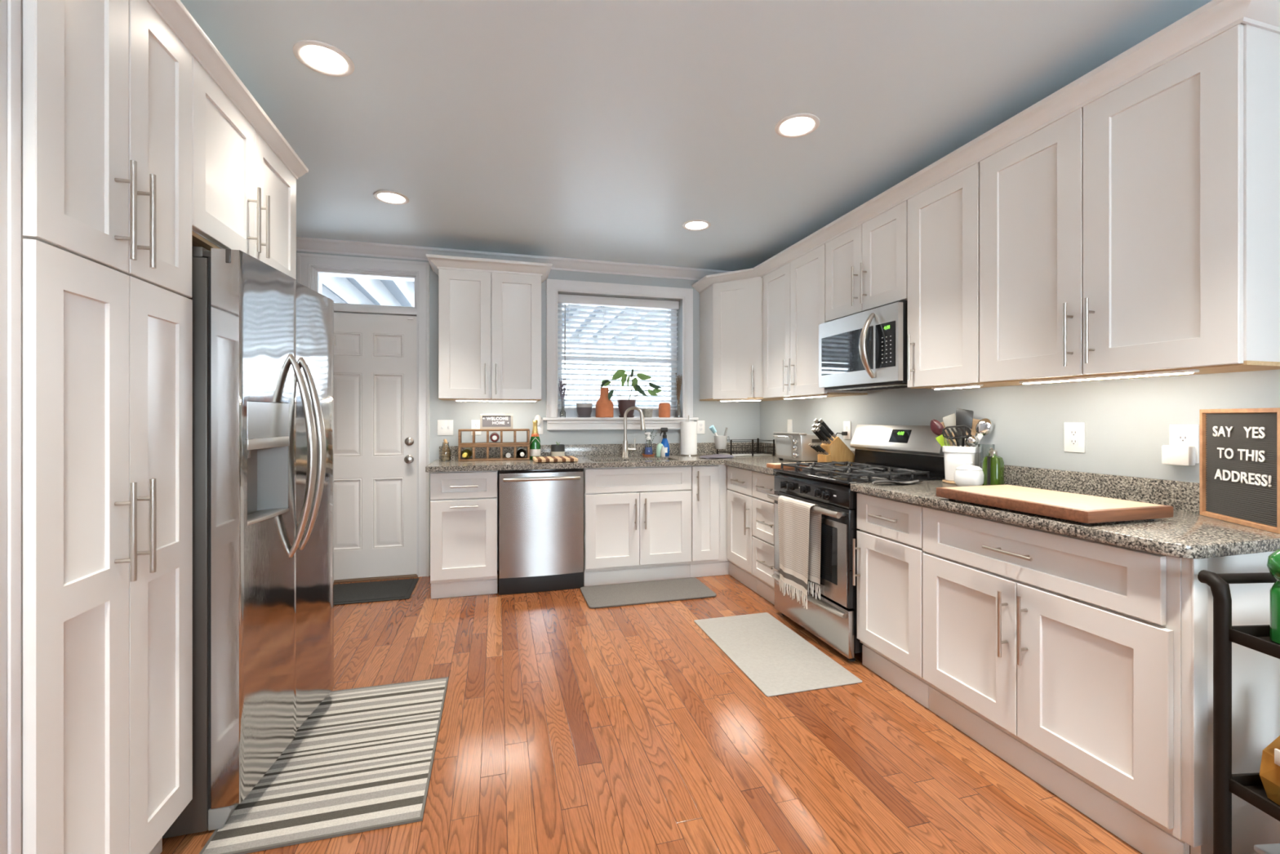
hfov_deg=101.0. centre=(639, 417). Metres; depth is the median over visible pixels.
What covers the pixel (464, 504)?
base cabinet
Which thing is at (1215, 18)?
crown molding
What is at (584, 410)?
planter
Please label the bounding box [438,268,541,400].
upper cabinet
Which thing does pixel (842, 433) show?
lead
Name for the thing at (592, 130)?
ceiling
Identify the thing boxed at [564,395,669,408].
fence
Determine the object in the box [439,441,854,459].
backsplash
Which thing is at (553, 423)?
trim
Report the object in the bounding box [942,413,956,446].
spatula
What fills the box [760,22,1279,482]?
wall
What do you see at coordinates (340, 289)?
awning
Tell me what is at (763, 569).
base cabinet
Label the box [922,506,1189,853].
base cabinet
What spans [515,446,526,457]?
wine bottle
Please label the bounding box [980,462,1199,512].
backsplash
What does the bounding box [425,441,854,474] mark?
countertop
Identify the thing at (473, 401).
diffuser
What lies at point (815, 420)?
kitchen knife
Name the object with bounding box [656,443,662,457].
dish soap
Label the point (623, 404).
potted plant
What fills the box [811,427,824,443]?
kitchen knife
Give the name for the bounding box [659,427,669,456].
spray bottle
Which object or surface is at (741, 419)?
wall
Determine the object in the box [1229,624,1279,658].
tray
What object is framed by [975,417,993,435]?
bowl
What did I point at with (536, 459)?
cutting board
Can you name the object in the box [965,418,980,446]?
wooden spoon
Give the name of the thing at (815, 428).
kitchen knife
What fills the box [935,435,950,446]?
spatula
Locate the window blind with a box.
[557,293,679,409]
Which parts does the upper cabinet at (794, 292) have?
door, handle, handle, door, panel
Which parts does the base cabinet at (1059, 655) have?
door, handle, handle, handle, drawer, door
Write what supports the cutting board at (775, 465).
on the countertop at (588, 455)
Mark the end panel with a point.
(1255, 674)
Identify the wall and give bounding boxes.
[296,251,759,570]
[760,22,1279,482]
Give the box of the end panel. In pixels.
[1181,551,1279,853]
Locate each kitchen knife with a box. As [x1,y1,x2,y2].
[808,443,822,454]
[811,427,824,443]
[811,443,825,454]
[813,418,831,435]
[813,427,827,444]
[813,444,828,454]
[816,426,831,444]
[817,422,834,440]
[818,418,836,438]
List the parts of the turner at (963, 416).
handle, blade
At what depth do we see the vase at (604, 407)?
4.45 m
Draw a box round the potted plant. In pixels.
[600,367,662,417]
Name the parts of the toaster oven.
door handle, glass door, knob, knob, knob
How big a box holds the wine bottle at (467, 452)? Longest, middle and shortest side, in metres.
0.302 x 0.073 x 0.073 m
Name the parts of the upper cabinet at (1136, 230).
door, handle, handle, panel, door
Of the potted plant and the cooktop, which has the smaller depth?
the cooktop
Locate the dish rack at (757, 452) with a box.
[716,438,774,456]
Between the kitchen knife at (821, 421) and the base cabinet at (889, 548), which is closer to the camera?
the base cabinet at (889, 548)
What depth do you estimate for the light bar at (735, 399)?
4.37 m
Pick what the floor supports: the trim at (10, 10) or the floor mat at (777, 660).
the floor mat at (777, 660)
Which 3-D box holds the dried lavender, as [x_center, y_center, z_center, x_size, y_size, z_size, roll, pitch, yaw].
[-0.640,-0.178,4.416,0.085,0.335,0.042,0,0,-7]
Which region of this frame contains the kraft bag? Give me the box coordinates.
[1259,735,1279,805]
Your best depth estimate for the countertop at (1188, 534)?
1.80 m
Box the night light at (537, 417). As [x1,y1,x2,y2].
[534,414,541,426]
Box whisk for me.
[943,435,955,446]
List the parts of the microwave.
door, handle, control panel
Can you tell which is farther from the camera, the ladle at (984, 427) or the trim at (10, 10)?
the ladle at (984, 427)
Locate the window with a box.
[557,303,676,417]
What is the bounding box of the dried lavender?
[558,376,568,416]
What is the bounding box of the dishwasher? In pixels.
[498,468,583,595]
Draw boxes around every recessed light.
[293,40,354,76]
[373,190,408,204]
[682,219,711,231]
[774,113,819,137]
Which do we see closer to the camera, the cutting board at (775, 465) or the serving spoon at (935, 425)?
the serving spoon at (935, 425)
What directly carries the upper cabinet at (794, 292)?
attached to the wall at (1127, 421)
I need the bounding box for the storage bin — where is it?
[1253,843,1279,853]
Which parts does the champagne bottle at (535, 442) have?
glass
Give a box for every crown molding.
[146,0,308,179]
[426,253,552,283]
[691,0,1279,293]
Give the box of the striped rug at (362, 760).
[199,676,448,853]
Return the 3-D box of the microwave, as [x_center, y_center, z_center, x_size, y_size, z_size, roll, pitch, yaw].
[1.367,-0.386,3.072,0.457,0.436,0.688,0,0,-15]
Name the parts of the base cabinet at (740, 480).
handle, drawer, door, handle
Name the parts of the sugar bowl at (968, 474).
bowl lid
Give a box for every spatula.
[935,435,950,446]
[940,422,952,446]
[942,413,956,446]
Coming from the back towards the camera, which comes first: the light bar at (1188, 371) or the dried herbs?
the dried herbs
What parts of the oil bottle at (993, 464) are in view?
handle, spout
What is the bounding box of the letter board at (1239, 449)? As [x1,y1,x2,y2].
[1199,408,1279,533]
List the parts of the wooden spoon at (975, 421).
blade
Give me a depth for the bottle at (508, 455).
4.06 m
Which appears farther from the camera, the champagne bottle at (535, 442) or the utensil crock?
the champagne bottle at (535, 442)
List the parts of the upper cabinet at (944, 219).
handle, door, panel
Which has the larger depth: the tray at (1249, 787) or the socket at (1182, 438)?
the socket at (1182, 438)
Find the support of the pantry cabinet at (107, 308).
on the floor
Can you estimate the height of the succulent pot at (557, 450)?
0.136 m
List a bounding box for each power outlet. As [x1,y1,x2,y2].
[471,419,480,435]
[537,419,542,434]
[697,420,704,433]
[843,421,850,439]
[1064,422,1084,453]
[1168,424,1199,463]
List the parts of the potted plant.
pot, stem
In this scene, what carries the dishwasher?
on the floor
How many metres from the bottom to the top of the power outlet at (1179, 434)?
0.134 m
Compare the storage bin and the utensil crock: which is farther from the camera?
the utensil crock
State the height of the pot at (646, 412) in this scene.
0.074 m
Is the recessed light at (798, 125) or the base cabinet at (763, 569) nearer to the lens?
the recessed light at (798, 125)
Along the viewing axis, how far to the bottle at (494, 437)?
4.06 m
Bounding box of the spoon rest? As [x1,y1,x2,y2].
[871,480,922,484]
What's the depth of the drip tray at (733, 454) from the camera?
4.50 m
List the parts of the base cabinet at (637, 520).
door, handle, handle, door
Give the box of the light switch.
[437,419,453,435]
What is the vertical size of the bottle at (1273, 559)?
0.224 m
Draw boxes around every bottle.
[461,447,472,458]
[489,431,499,441]
[505,451,511,457]
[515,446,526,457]
[529,419,540,459]
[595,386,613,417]
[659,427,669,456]
[660,445,665,457]
[982,447,1004,485]
[1266,549,1279,644]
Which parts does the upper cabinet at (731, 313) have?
door, panel, handle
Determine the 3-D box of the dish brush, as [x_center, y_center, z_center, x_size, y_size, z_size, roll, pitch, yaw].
[0.639,0.157,4.443,0.118,0.187,0.045,0,0,-15]
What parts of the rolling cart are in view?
post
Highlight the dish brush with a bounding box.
[709,425,717,435]
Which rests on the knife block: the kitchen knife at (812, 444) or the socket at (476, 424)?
the kitchen knife at (812, 444)
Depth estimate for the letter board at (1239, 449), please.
1.62 m
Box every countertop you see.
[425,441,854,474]
[850,462,1279,559]
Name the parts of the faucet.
lever handle, spout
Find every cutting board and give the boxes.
[533,455,577,462]
[766,462,809,468]
[936,484,1173,524]
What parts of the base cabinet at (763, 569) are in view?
drawer, handle, handle, drawer, handle, drawer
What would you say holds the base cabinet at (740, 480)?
on the floor
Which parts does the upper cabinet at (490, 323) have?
door, handle, panel, handle, door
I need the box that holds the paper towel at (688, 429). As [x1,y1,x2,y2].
[680,422,697,454]
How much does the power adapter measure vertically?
0.070 m
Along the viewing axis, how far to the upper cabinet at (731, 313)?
4.34 m
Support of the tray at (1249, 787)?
on the rolling cart
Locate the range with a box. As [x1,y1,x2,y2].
[767,424,950,661]
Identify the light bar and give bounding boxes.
[454,399,537,401]
[719,399,762,401]
[782,394,828,399]
[931,383,982,389]
[1018,368,1199,384]
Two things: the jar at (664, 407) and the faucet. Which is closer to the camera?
the faucet
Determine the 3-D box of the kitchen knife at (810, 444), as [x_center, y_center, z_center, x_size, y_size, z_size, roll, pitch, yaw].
[1.183,0.215,3.546,0.108,0.084,0.010,0,0,-12]
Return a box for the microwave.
[818,300,907,391]
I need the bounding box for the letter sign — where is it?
[480,413,512,428]
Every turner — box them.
[941,424,971,446]
[955,408,973,446]
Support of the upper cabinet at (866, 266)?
attached to the wall at (1127, 421)
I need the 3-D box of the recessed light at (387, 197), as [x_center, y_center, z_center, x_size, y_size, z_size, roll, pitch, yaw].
[-1.482,-1.308,3.146,0.194,0.008,0.194,0,0,-15]
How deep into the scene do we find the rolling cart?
1.27 m
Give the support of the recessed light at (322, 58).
in the ceiling
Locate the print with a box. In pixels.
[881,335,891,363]
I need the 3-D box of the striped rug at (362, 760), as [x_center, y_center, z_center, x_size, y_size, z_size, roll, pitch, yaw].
[-1.073,1.233,1.984,0.590,0.008,0.915,0,0,-15]
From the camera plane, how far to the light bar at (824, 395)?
3.66 m
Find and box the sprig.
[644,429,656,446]
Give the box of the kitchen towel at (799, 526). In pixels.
[777,495,821,608]
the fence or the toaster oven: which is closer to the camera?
the toaster oven
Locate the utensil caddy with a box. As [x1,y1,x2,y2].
[714,435,729,448]
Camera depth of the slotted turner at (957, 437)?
2.61 m
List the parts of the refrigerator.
water spout, freezer door, control panel, handle, handle, fridge door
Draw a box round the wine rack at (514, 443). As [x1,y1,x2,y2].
[457,428,529,461]
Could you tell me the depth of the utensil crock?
2.60 m
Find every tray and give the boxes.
[642,453,654,456]
[719,453,772,456]
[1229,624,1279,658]
[1229,772,1279,821]
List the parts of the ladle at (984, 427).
handle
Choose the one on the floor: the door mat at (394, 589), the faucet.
the door mat at (394, 589)
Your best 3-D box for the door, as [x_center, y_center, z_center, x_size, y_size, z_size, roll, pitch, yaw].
[-2.111,0.054,4.098,0.745,2.368,0.274,0,0,-15]
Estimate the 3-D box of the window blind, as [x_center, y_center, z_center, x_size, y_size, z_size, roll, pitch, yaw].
[-0.179,-0.557,4.632,1.089,0.980,0.079,0,0,-15]
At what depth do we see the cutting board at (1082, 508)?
1.76 m
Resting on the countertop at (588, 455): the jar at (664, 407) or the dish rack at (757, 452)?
the dish rack at (757, 452)
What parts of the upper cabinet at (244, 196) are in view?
panel, door, handle, handle, door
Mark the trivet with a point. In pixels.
(944, 480)
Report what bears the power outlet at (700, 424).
attached to the wall at (741, 419)
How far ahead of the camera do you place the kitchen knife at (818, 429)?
3.49 m
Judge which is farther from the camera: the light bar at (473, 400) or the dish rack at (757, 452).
the dish rack at (757, 452)
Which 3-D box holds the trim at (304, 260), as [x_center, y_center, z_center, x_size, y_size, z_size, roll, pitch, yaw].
[-2.086,0.012,4.007,0.913,2.452,0.022,0,0,-15]
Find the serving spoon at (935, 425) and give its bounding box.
[929,419,943,435]
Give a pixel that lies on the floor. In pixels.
(567, 726)
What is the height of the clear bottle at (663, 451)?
0.093 m
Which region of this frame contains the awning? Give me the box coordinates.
[321,274,669,357]
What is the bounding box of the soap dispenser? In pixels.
[644,431,653,454]
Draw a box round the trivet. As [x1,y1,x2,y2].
[942,479,955,484]
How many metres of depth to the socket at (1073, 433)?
2.22 m
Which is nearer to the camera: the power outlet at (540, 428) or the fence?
the power outlet at (540, 428)
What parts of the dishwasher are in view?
toe panel, handle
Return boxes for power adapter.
[1161,444,1195,466]
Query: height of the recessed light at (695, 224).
0.008 m
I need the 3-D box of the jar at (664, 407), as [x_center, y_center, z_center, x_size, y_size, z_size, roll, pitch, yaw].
[0.216,-0.066,4.651,0.105,0.131,0.105,0,0,-15]
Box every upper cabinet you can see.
[191,54,296,281]
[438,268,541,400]
[699,276,787,401]
[763,244,867,399]
[825,200,907,321]
[907,161,1026,389]
[979,23,1279,384]
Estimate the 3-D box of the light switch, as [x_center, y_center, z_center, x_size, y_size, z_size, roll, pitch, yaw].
[-1.535,0.080,4.160,0.118,0.122,0.016,0,0,-15]
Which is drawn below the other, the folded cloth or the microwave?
the folded cloth
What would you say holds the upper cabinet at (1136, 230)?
attached to the wall at (1127, 421)
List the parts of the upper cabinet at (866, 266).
door, handle, handle, door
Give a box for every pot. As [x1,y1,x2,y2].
[551,440,564,456]
[642,408,653,417]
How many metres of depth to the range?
2.86 m
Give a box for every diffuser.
[473,400,535,401]
[784,395,826,399]
[935,386,979,389]
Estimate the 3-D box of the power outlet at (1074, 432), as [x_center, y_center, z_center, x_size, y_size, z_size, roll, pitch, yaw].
[1.832,0.083,2.225,0.007,0.126,0.082,0,0,-15]
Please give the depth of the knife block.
3.51 m
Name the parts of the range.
knob, knob, knob, handle, handle, steel frame, storage drawer, oven door, control panel, knob, knob, burner, leg, burner, vent panel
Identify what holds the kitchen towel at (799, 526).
hanging from the range
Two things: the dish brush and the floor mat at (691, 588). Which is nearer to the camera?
the floor mat at (691, 588)
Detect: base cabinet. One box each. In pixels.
[430,470,497,598]
[583,465,691,586]
[689,464,728,577]
[727,465,756,592]
[752,471,777,604]
[853,492,929,708]
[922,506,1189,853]
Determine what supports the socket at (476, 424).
attached to the power outlet at (475, 424)
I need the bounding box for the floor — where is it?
[160,570,1190,853]
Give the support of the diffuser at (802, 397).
attached to the light bar at (824, 395)
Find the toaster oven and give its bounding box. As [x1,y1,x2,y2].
[773,431,822,462]
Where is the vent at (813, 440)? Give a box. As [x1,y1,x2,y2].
[812,439,822,442]
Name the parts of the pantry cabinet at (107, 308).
door, door, handle, handle, handle, handle, door, door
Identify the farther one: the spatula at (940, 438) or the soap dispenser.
the soap dispenser
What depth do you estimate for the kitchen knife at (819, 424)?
3.50 m
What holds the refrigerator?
on the floor
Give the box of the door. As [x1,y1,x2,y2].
[311,266,417,583]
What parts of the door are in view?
transom frame, panel, knob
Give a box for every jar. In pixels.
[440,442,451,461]
[658,402,670,417]
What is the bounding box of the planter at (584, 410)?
[576,393,592,417]
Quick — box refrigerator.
[162,246,335,838]
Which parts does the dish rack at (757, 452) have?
leg, leg, leg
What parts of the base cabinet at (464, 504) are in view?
drawer, door, handle, handle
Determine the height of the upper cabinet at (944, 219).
0.974 m
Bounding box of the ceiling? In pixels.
[179,0,1212,271]
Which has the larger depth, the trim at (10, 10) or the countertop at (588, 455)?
the countertop at (588, 455)
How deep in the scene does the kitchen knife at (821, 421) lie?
3.50 m
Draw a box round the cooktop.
[773,466,942,485]
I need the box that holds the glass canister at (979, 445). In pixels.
[977,444,995,466]
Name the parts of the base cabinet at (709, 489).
handle, door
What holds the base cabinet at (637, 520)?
on the floor
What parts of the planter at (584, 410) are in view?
pot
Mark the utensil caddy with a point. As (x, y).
(720, 441)
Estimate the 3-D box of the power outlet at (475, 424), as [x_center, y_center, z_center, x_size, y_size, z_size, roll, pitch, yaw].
[-1.312,0.080,4.225,0.076,0.122,0.007,0,0,-15]
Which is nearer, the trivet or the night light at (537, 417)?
the trivet
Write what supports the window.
in the wall at (741, 419)
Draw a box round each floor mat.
[580,577,716,608]
[693,612,862,696]
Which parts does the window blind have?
ladder cord, rail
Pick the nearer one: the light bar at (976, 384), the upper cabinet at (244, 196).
the upper cabinet at (244, 196)
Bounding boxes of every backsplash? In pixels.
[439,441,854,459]
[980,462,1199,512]
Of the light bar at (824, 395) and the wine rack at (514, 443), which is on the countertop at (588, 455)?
the wine rack at (514, 443)
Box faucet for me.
[622,406,645,457]
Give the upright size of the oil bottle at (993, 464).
0.188 m
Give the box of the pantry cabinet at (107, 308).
[21,0,192,853]
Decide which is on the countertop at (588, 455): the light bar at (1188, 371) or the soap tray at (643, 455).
the soap tray at (643, 455)
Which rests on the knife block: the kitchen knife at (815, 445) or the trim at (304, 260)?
the kitchen knife at (815, 445)
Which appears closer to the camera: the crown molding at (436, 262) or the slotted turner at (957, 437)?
the slotted turner at (957, 437)
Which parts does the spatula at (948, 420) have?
blade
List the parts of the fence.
rail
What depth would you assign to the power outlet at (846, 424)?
3.66 m
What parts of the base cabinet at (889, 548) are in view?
handle, handle, drawer, door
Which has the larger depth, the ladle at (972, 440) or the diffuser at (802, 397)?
the diffuser at (802, 397)
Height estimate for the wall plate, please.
0.118 m
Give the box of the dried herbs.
[675,373,682,416]
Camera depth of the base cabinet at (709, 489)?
4.09 m
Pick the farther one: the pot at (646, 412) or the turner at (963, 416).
the pot at (646, 412)
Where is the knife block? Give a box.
[817,435,854,466]
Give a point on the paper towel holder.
(688, 415)
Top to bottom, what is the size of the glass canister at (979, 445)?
0.199 m
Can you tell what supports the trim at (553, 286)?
attached to the wall at (741, 419)
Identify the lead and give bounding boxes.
[835,431,847,435]
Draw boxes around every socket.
[474,422,478,431]
[1069,429,1078,445]
[1177,433,1189,445]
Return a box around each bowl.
[954,460,983,486]
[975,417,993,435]
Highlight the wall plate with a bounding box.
[786,419,792,432]
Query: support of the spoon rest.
on the countertop at (1188, 534)
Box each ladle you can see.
[964,435,978,446]
[975,417,993,446]
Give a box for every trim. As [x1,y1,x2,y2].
[0,0,21,853]
[296,236,732,280]
[297,253,430,577]
[542,417,698,430]
[546,279,693,417]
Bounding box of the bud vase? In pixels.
[675,400,681,417]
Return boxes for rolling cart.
[1197,569,1279,853]
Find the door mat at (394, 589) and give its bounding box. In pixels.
[333,577,418,604]
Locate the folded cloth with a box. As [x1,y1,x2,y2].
[699,453,734,458]
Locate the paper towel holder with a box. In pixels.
[680,414,697,455]
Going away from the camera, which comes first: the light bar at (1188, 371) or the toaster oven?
the light bar at (1188, 371)
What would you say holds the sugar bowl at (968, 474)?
on the countertop at (1188, 534)
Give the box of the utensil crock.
[942,444,981,481]
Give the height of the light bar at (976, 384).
0.013 m
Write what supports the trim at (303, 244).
attached to the wall at (741, 419)

